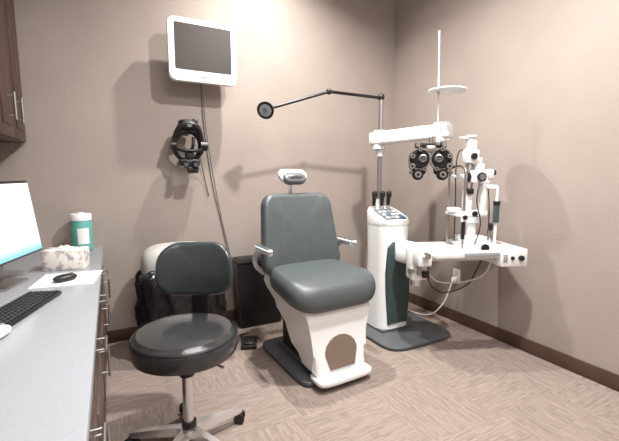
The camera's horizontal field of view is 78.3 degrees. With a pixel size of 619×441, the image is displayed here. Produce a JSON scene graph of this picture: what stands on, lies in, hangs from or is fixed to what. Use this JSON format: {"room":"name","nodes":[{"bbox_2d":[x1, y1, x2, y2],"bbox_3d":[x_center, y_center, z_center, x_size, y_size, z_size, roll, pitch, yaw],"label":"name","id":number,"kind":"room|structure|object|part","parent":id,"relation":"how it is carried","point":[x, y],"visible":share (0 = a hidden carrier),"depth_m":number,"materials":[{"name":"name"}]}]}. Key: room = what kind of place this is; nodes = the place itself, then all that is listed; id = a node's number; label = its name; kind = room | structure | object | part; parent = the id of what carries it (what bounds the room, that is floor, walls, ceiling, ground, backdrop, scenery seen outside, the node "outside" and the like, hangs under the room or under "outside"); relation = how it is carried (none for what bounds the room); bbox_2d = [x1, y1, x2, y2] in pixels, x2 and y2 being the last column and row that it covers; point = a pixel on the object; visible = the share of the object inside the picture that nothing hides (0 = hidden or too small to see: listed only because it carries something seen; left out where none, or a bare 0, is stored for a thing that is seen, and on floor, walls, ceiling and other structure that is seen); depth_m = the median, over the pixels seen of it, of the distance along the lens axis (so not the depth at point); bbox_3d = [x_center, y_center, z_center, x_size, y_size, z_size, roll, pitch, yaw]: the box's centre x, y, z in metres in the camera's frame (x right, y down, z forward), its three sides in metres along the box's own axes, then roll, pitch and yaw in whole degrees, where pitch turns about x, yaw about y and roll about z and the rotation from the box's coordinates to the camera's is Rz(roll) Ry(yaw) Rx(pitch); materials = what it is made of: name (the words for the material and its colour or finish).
{"room":"examination room","nodes":[
{"label":"examination room","id":0,"kind":"room"},
{"bbox_2d":[0,0,395,330],"bbox_3d":[-0.659,-0.757,3.243,3.580,3.300,0.100,-4,8,-27],"label":"wall","id":1,"kind":"structure","parent":0,"point":[103,109],"depth_m":3.03,"materials":[{"name":"paint"}]},
{"bbox_2d":[107,309,234,343],"bbox_3d":[-0.349,0.819,3.537,2.740,0.100,0.016,-4,8,-27],"label":"baseboard","id":2,"kind":"structure","parent":1,"relation":"attached to","point":[118,335],"depth_m":2.96,"materials":[{"name":"brown wood"}]},
{"bbox_2d":[170,119,208,195],"bbox_3d":[-0.919,-0.479,2.955,0.303,0.601,0.225,-4,8,-27],"label":"headset ophthalmoscope","id":3,"kind":"object","parent":1,"relation":"hanging from","point":[185,126],"visible":1,"depth_m":2.87,"materials":[{"name":"black plastic"}]},
{"bbox_3d":[-0.864,-0.375,3.091,0.017,0.362,0.099,4,8,31],"label":"cord","id":4,"kind":"part","parent":3,"relation":"part of","materials":[{"name":"black plastic"}]},
{"bbox_2d":[166,16,236,86],"bbox_3d":[-0.833,-1.265,2.916,0.500,0.440,0.203,-4,8,-27],"label":"wall monitor","id":5,"kind":"object","parent":1,"relation":"attached to","point":[200,52],"visible":1,"depth_m":2.82,"materials":[{"name":"white plastic"}]},
{"bbox_2d":[201,92,227,249],"bbox_3d":[-0.753,-0.199,3.168,0.245,1.812,0.057,-4,8,-27],"label":"cable","id":6,"kind":"object","parent":1,"relation":"attached to","point":[201,92],"visible":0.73,"depth_m":3.14,"materials":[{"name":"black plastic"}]},
{"bbox_2d":[203,84,230,254],"bbox_3d":[-0.736,-0.200,3.177,0.246,1.812,0.058,-4,8,-27],"label":"cable","id":7,"kind":"object","parent":1,"relation":"attached to","point":[203,84],"visible":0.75,"depth_m":3.14,"materials":[{"name":"grey plastic"}]},
{"bbox_2d":[106,302,618,440],"bbox_3d":[0.404,1.182,1.435,3.580,0.100,4.690,-4,8,-27],"label":"floor","id":8,"kind":"structure","parent":0,"point":[469,384],"depth_m":2.21,"materials":[{"name":"carpet"}]},
{"bbox_2d":[89,388,110,440],"bbox_3d":[-0.811,0.844,0.832,0.681,0.720,0.614,-4,8,-27],"label":"base cabinet","id":9,"kind":"object","parent":8,"relation":"on","point":[105,435],"visible":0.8,"depth_m":1.08,"materials":[{"name":"brown wood"}]},
{"bbox_3d":[-0.552,0.554,0.932,0.018,0.155,0.600,-4,8,-27],"label":"drawer","id":10,"kind":"part","parent":9,"relation":"part of","materials":[{"name":"brown wood"}]},
{"bbox_3d":[-0.550,0.857,0.971,0.022,0.440,0.600,-4,8,-27],"label":"door","id":11,"kind":"part","parent":9,"relation":"part of","materials":[{"name":"brown wood"}]},
{"bbox_3d":[-0.526,0.552,0.946,0.039,0.012,0.140,-4,8,-27],"label":"handle","id":12,"kind":"part","parent":9,"relation":"part of","materials":[{"name":"metal"}]},
{"bbox_3d":[-0.638,0.710,1.179,0.039,0.140,0.012,-4,8,-27],"label":"handle","id":13,"kind":"part","parent":9,"relation":"part of","materials":[{"name":"metal"}]},
{"bbox_2d":[93,322,111,440],"bbox_3d":[-1.098,0.776,1.377,0.681,0.720,0.614,-4,8,-27],"label":"base cabinet","id":14,"kind":"object","parent":8,"relation":"on","point":[98,374],"visible":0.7,"depth_m":1.48,"materials":[{"name":"brown wood"}]},
{"bbox_3d":[-0.839,0.486,1.478,0.018,0.155,0.600,-4,8,-27],"label":"drawer","id":15,"kind":"part","parent":14,"relation":"part of","materials":[{"name":"brown wood"}]},
{"bbox_3d":[-0.837,0.789,1.516,0.022,0.440,0.600,-4,8,-27],"label":"door","id":16,"kind":"part","parent":14,"relation":"part of","materials":[{"name":"brown wood"}]},
{"bbox_3d":[-0.814,0.484,1.491,0.039,0.012,0.140,-4,8,-27],"label":"handle","id":17,"kind":"part","parent":14,"relation":"part of","materials":[{"name":"metal"}]},
{"bbox_3d":[-0.925,0.642,1.725,0.039,0.140,0.012,-4,8,-27],"label":"handle","id":18,"kind":"part","parent":14,"relation":"part of","materials":[{"name":"metal"}]},
{"bbox_2d":[98,290,110,415],"bbox_3d":[-1.385,0.708,1.923,0.681,0.720,0.614,-4,8,-27],"label":"base cabinet","id":19,"kind":"object","parent":8,"relation":"on","point":[100,317],"visible":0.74,"depth_m":1.99,"materials":[{"name":"brown wood"}]},
{"bbox_3d":[-1.126,0.418,2.023,0.018,0.155,0.600,-4,8,-27],"label":"drawer","id":20,"kind":"part","parent":19,"relation":"part of","materials":[{"name":"brown wood"}]},
{"bbox_3d":[-1.125,0.721,2.062,0.022,0.440,0.600,-4,8,-27],"label":"door","id":21,"kind":"part","parent":19,"relation":"part of","materials":[{"name":"brown wood"}]},
{"bbox_3d":[-1.101,0.416,2.036,0.039,0.012,0.140,-4,8,-27],"label":"handle","id":22,"kind":"part","parent":19,"relation":"part of","materials":[{"name":"metal"}]},
{"bbox_3d":[-1.212,0.574,2.270,0.039,0.140,0.012,-4,8,-27],"label":"handle","id":23,"kind":"part","parent":19,"relation":"part of","materials":[{"name":"metal"}]},
{"bbox_2d":[101,263,110,358],"bbox_3d":[-1.673,0.640,2.468,0.681,0.720,0.614,-4,8,-27],"label":"base cabinet","id":24,"kind":"object","parent":8,"relation":"on","point":[106,270],"visible":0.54,"depth_m":2.59,"materials":[{"name":"brown wood"}]},
{"bbox_2d":[0,246,103,440],"bbox_3d":[-1.167,0.383,1.417,0.666,0.036,2.886,-4,8,-27],"label":"countertop","id":25,"kind":"structure","parent":24,"relation":"on","point":[47,358],"depth_m":1.10,"materials":[{"name":"grey laminate"}]},
{"bbox_2d":[0,323,11,338],"bbox_3d":[-1.028,0.368,1.244,0.062,0.038,0.110,-1,7,-8],"label":"computer mouse","id":26,"kind":"object","parent":25,"relation":"on","point":[4,329],"visible":1,"depth_m":1.25,"materials":[{"name":"white plastic"}]},
{"bbox_2d":[0,180,41,291],"bbox_3d":[-1.503,0.068,1.785,0.204,0.499,0.530,-1,7,-12],"label":"monitor","id":27,"kind":"object","parent":25,"relation":"on","point":[19,234],"visible":1,"depth_m":1.86,"materials":[{"name":"black plastic"}]},
{"bbox_2d":[0,290,61,326],"bbox_3d":[-1.140,0.344,1.489,0.135,0.022,0.410,-1,7,-10],"label":"keyboard","id":28,"kind":"object","parent":25,"relation":"on","point":[11,313],"visible":0.98,"depth_m":1.50,"materials":[{"name":"black plastic"}]},
{"bbox_2d":[40,245,89,270],"bbox_3d":[-1.389,0.205,2.171,0.210,0.131,0.120,-2,7,-15],"label":"tissue box","id":29,"kind":"object","parent":25,"relation":"on","point":[66,257],"visible":1,"depth_m":2.12,"materials":[{"name":"white cardboard"}]},
{"bbox_2d":[28,270,102,288],"bbox_3d":[-1.228,0.298,1.937,0.270,0.004,0.270,-3,8,-19],"label":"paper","id":30,"kind":"object","parent":25,"relation":"on","point":[85,277],"visible":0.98,"depth_m":1.90,"materials":[{"name":"white paper"}]},
{"bbox_2d":[53,272,76,282],"bbox_3d":[-1.219,0.283,1.895,0.062,0.040,0.110,4,8,27],"label":"computer mouse","id":31,"kind":"object","parent":30,"relation":"on","point":[65,277],"visible":1,"depth_m":1.87,"materials":[{"name":"black plastic"}]},
{"bbox_2d":[69,212,93,249],"bbox_3d":[-1.600,0.075,2.669,0.134,0.266,0.134,-4,8,-27],"label":"wipes canister","id":32,"kind":"object","parent":25,"relation":"on","point":[80,222],"visible":0.89,"depth_m":2.62,"materials":[{"name":"teal plastic"}]},
{"bbox_3d":[-1.600,-0.030,2.656,0.134,0.054,0.134,-4,8,-27],"label":"lid","id":33,"kind":"part","parent":32,"relation":"part of","materials":[{"name":"white plastic"}]},
{"bbox_3d":[-1.413,0.350,2.568,0.018,0.155,0.600,-4,8,-27],"label":"drawer","id":34,"kind":"part","parent":24,"relation":"part of","materials":[{"name":"brown wood"}]},
{"bbox_3d":[-1.412,0.653,2.607,0.022,0.440,0.600,-4,8,-27],"label":"door","id":35,"kind":"part","parent":24,"relation":"part of","materials":[{"name":"brown wood"}]},
{"bbox_3d":[-1.499,0.506,2.815,0.039,0.140,0.012,-4,8,-27],"label":"handle","id":36,"kind":"part","parent":24,"relation":"part of","materials":[{"name":"metal"}]},
{"bbox_2d":[134,241,226,327],"bbox_3d":[-0.945,0.557,2.810,0.641,0.780,0.477,-4,8,-27],"label":"trash bin","id":37,"kind":"object","parent":8,"relation":"on","point":[152,304],"visible":0.38,"depth_m":2.58,"materials":[{"name":"grey plastic"}]},
{"bbox_3d":[-0.974,0.355,2.813,0.500,0.380,0.347,-4,8,-27],"label":"lid","id":38,"kind":"part","parent":37,"relation":"part of","materials":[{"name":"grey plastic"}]},
{"bbox_2d":[124,242,244,440],"bbox_3d":[-0.563,0.611,1.804,0.556,0.941,0.612,-6,9,-40],"label":"stool","id":39,"kind":"object","parent":8,"relation":"on","point":[184,345],"visible":1,"depth_m":1.79,"materials":[{"name":"black leather"}]},
{"bbox_3d":[-0.576,0.556,1.767,0.478,0.140,0.478,0,7,-4],"label":"seat","id":40,"kind":"part","parent":39,"relation":"part of","materials":[{"name":"black leather"}]},
{"bbox_3d":[-0.592,0.254,1.989,0.395,0.278,0.135,0,7,-4],"label":"backrest","id":41,"kind":"part","parent":39,"relation":"part of","materials":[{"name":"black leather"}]},
{"bbox_2d":[240,333,259,349],"bbox_3d":[-0.465,0.913,2.956,0.161,0.056,0.290,-1,7,-8],"label":"foot pedal","id":42,"kind":"object","parent":8,"relation":"on","point":[247,342],"visible":1,"depth_m":2.85,"materials":[{"name":"black plastic"}]},
{"bbox_2d":[231,254,280,327],"bbox_3d":[-0.452,0.601,3.317,0.420,0.587,0.220,-4,8,-27],"label":"wastebasket","id":43,"kind":"object","parent":8,"relation":"on","point":[255,304],"visible":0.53,"depth_m":3.21,"materials":[{"name":"black plastic"}]},
{"bbox_2d":[252,169,375,387],"bbox_3d":[0.038,0.319,2.579,0.718,1.329,0.812,-4,8,-30],"label":"chair","id":44,"kind":"object","parent":8,"relation":"on","point":[321,299],"visible":1,"depth_m":2.45,"materials":[{"name":"grey leather"}]},
{"bbox_3d":[-0.299,0.288,2.552,0.106,0.222,0.279,-4,8,-30],"label":"armrest","id":45,"kind":"part","parent":44,"relation":"part of","materials":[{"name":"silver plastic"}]},
{"bbox_3d":[-0.142,-0.225,2.819,0.070,0.152,0.038,-4,8,-30],"label":"post","id":46,"kind":"part","parent":44,"relation":"part of","materials":[{"name":"silver metal"}]},
{"bbox_3d":[0.002,0.941,2.699,0.480,0.065,0.700,-4,8,-30],"label":"plate","id":47,"kind":"part","parent":44,"relation":"part of","materials":[{"name":"grey metal"}]},
{"bbox_3d":[-0.082,0.083,2.755,0.628,0.562,0.221,-4,8,-30],"label":"backrest","id":48,"kind":"part","parent":44,"relation":"part of","materials":[{"name":"grey leather"}]},
{"bbox_3d":[0.061,0.415,2.552,0.647,0.205,0.578,-4,8,-30],"label":"seat","id":49,"kind":"part","parent":44,"relation":"part of","materials":[{"name":"grey leather"}]},
{"bbox_3d":[0.188,0.806,2.384,0.233,0.200,0.086,-4,8,-30],"label":"leg panel","id":50,"kind":"part","parent":44,"relation":"part of","materials":[{"name":"brown plastic"}]},
{"bbox_3d":[0.220,0.250,2.857,0.106,0.222,0.279,-4,8,-30],"label":"armrest","id":51,"kind":"part","parent":44,"relation":"part of","materials":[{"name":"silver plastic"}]},
{"bbox_2d":[257,89,453,350],"bbox_3d":[0.404,-0.026,2.850,1.462,1.948,0.782,-3,8,-20],"label":"stand","id":52,"kind":"object","parent":8,"relation":"on","point":[389,325],"visible":0.98,"depth_m":3.02,"materials":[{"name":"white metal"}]},
{"bbox_3d":[0.169,-0.933,2.956,0.919,0.173,0.057,-3,8,-21],"label":"lamp arm","id":53,"kind":"part","parent":52,"relation":"part of","materials":[{"name":"black metal"}]},
{"bbox_3d":[0.703,0.498,3.062,0.225,0.675,0.054,-4,8,-27],"label":"panel","id":54,"kind":"part","parent":52,"relation":"part of","materials":[{"name":"green plastic"}]},
{"bbox_3d":[0.751,0.891,3.145,0.660,0.055,0.600,-4,8,-27],"label":"plate","id":55,"kind":"part","parent":52,"relation":"part of","materials":[{"name":"grey metal"}]},
{"bbox_3d":[0.756,-0.648,2.961,0.682,0.185,0.183,7,10,43],"label":"refractor arm","id":56,"kind":"part","parent":52,"relation":"part of","materials":[{"name":"white metal"}]},
{"bbox_3d":[0.771,0.310,2.848,0.212,0.260,0.449,-1,7,-8],"label":"table arm","id":57,"kind":"part","parent":52,"relation":"part of","materials":[{"name":"white plastic"}]},
{"bbox_2d":[408,30,467,179],"bbox_3d":[0.901,-0.796,2.666,0.378,1.020,0.260,1,7,10],"label":"phoropter","id":58,"kind":"object","parent":52,"relation":"hanging from","point":[440,159],"visible":1,"depth_m":2.70,"materials":[{"name":"black plastic"}]},
{"bbox_3d":[0.905,-0.917,2.650,0.040,0.775,0.030,1,7,10],"label":"point rod","id":59,"kind":"part","parent":58,"relation":"part of","materials":[{"name":"silver metal"}]},
{"bbox_2d":[427,263,490,283],"bbox_3d":[1.092,0.391,2.830,0.483,0.179,0.078,0,7,0],"label":"cable","id":60,"kind":"object","parent":52,"relation":"hanging from","point":[489,263],"visible":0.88,"depth_m":2.84,"materials":[{"name":"white plastic"}]},
{"bbox_2d":[406,135,527,266],"bbox_3d":[1.083,-0.146,2.652,0.747,0.885,0.405,-1,7,-7],"label":"lamp","id":61,"kind":"object","parent":52,"relation":"attached to","point":[469,246],"visible":1,"depth_m":2.60,"materials":[{"name":"white plastic"}]},
{"bbox_2d":[427,260,481,292],"bbox_3d":[1.090,0.427,2.893,0.388,0.288,0.079,1,7,10],"label":"cable","id":62,"kind":"object","parent":61,"relation":"hanging from","point":[480,260],"visible":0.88,"depth_m":2.92,"materials":[{"name":"black plastic"}]},
{"bbox_3d":[1.026,-0.101,2.658,0.103,0.573,0.260,-1,7,-7],"label":"chin rest frame","id":63,"kind":"part","parent":61,"relation":"part of","materials":[{"name":"metal"}]},
{"bbox_3d":[1.178,-0.166,2.659,0.250,0.665,0.211,-1,7,-7],"label":"cord","id":64,"kind":"part","parent":61,"relation":"part of","materials":[{"name":"black plastic"}]},
{"bbox_3d":[1.173,-0.095,2.685,0.148,0.435,0.098,-1,7,-7],"label":"pivot arm","id":65,"kind":"part","parent":61,"relation":"part of","materials":[{"name":"white ceramic"}]},
{"bbox_3d":[1.264,-0.038,2.634,0.068,0.415,0.108,-1,7,-7],"label":"tonometer handle","id":66,"kind":"part","parent":61,"relation":"part of","materials":[{"name":"plastic"}]},
{"bbox_2d":[390,0,618,374],"bbox_3d":[1.946,-0.605,2.025,0.100,3.300,4.490,-4,8,-27],"label":"wall","id":67,"kind":"structure","parent":0,"point":[540,102],"depth_m":2.70,"materials":[{"name":"paint"}]},
{"bbox_2d":[451,268,460,283],"bbox_3d":[1.266,0.485,3.308,0.050,0.125,0.080,-4,8,-27],"label":"wall outlet","id":68,"kind":"object","parent":67,"relation":"attached to","point":[456,277],"visible":0.94,"depth_m":3.30,"materials":[{"name":"white plastic"}]},
{"bbox_2d":[408,280,452,314],"bbox_3d":[1.005,0.682,3.489,0.593,0.381,0.079,5,9,37],"label":"power cable","id":69,"kind":"object","parent":68,"relation":"attached to","point":[452,280],"visible":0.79,"depth_m":3.35,"materials":[{"name":"white plastic"}]},
{"bbox_2d":[409,292,618,391],"bbox_3d":[1.899,0.987,2.187,0.016,0.100,4.470,-4,8,-27],"label":"baseboard","id":70,"kind":"structure","parent":67,"relation":"attached to","point":[609,379],"depth_m":2.76,"materials":[{"name":"brown wood"}]},
{"bbox_3d":[-1.138,-0.406,0.425,0.100,3.300,4.490,-4,8,-27],"label":"wall","id":71,"kind":"structure","parent":0,"visible":0},
{"bbox_2d":[0,0,25,142],"bbox_3d":[-1.833,-0.972,2.137,0.297,1.000,0.696,-4,8,-27],"label":"upper cabinet","id":72,"kind":"object","parent":71,"relation":"attached to","point":[12,118],"visible":1,"depth_m":2.22,"materials":[{"name":"brown wood"}]},
{"bbox_3d":[-1.665,-0.958,2.029,0.022,0.990,0.342,-4,8,-27],"label":"door","id":73,"kind":"part","parent":72,"relation":"part of","materials":[{"name":"brown wood"}]},
{"bbox_3d":[-1.661,-0.642,2.121,0.044,0.150,0.014,-4,8,-27],"label":"handle","id":74,"kind":"part","parent":72,"relation":"part of","materials":[{"name":"metal"}]},
{"bbox_3d":[-1.756,-0.664,2.301,0.044,0.150,0.014,-4,8,-27],"label":"handle","id":75,"kind":"part","parent":72,"relation":"part of","materials":[{"name":"metal"}]}
]}

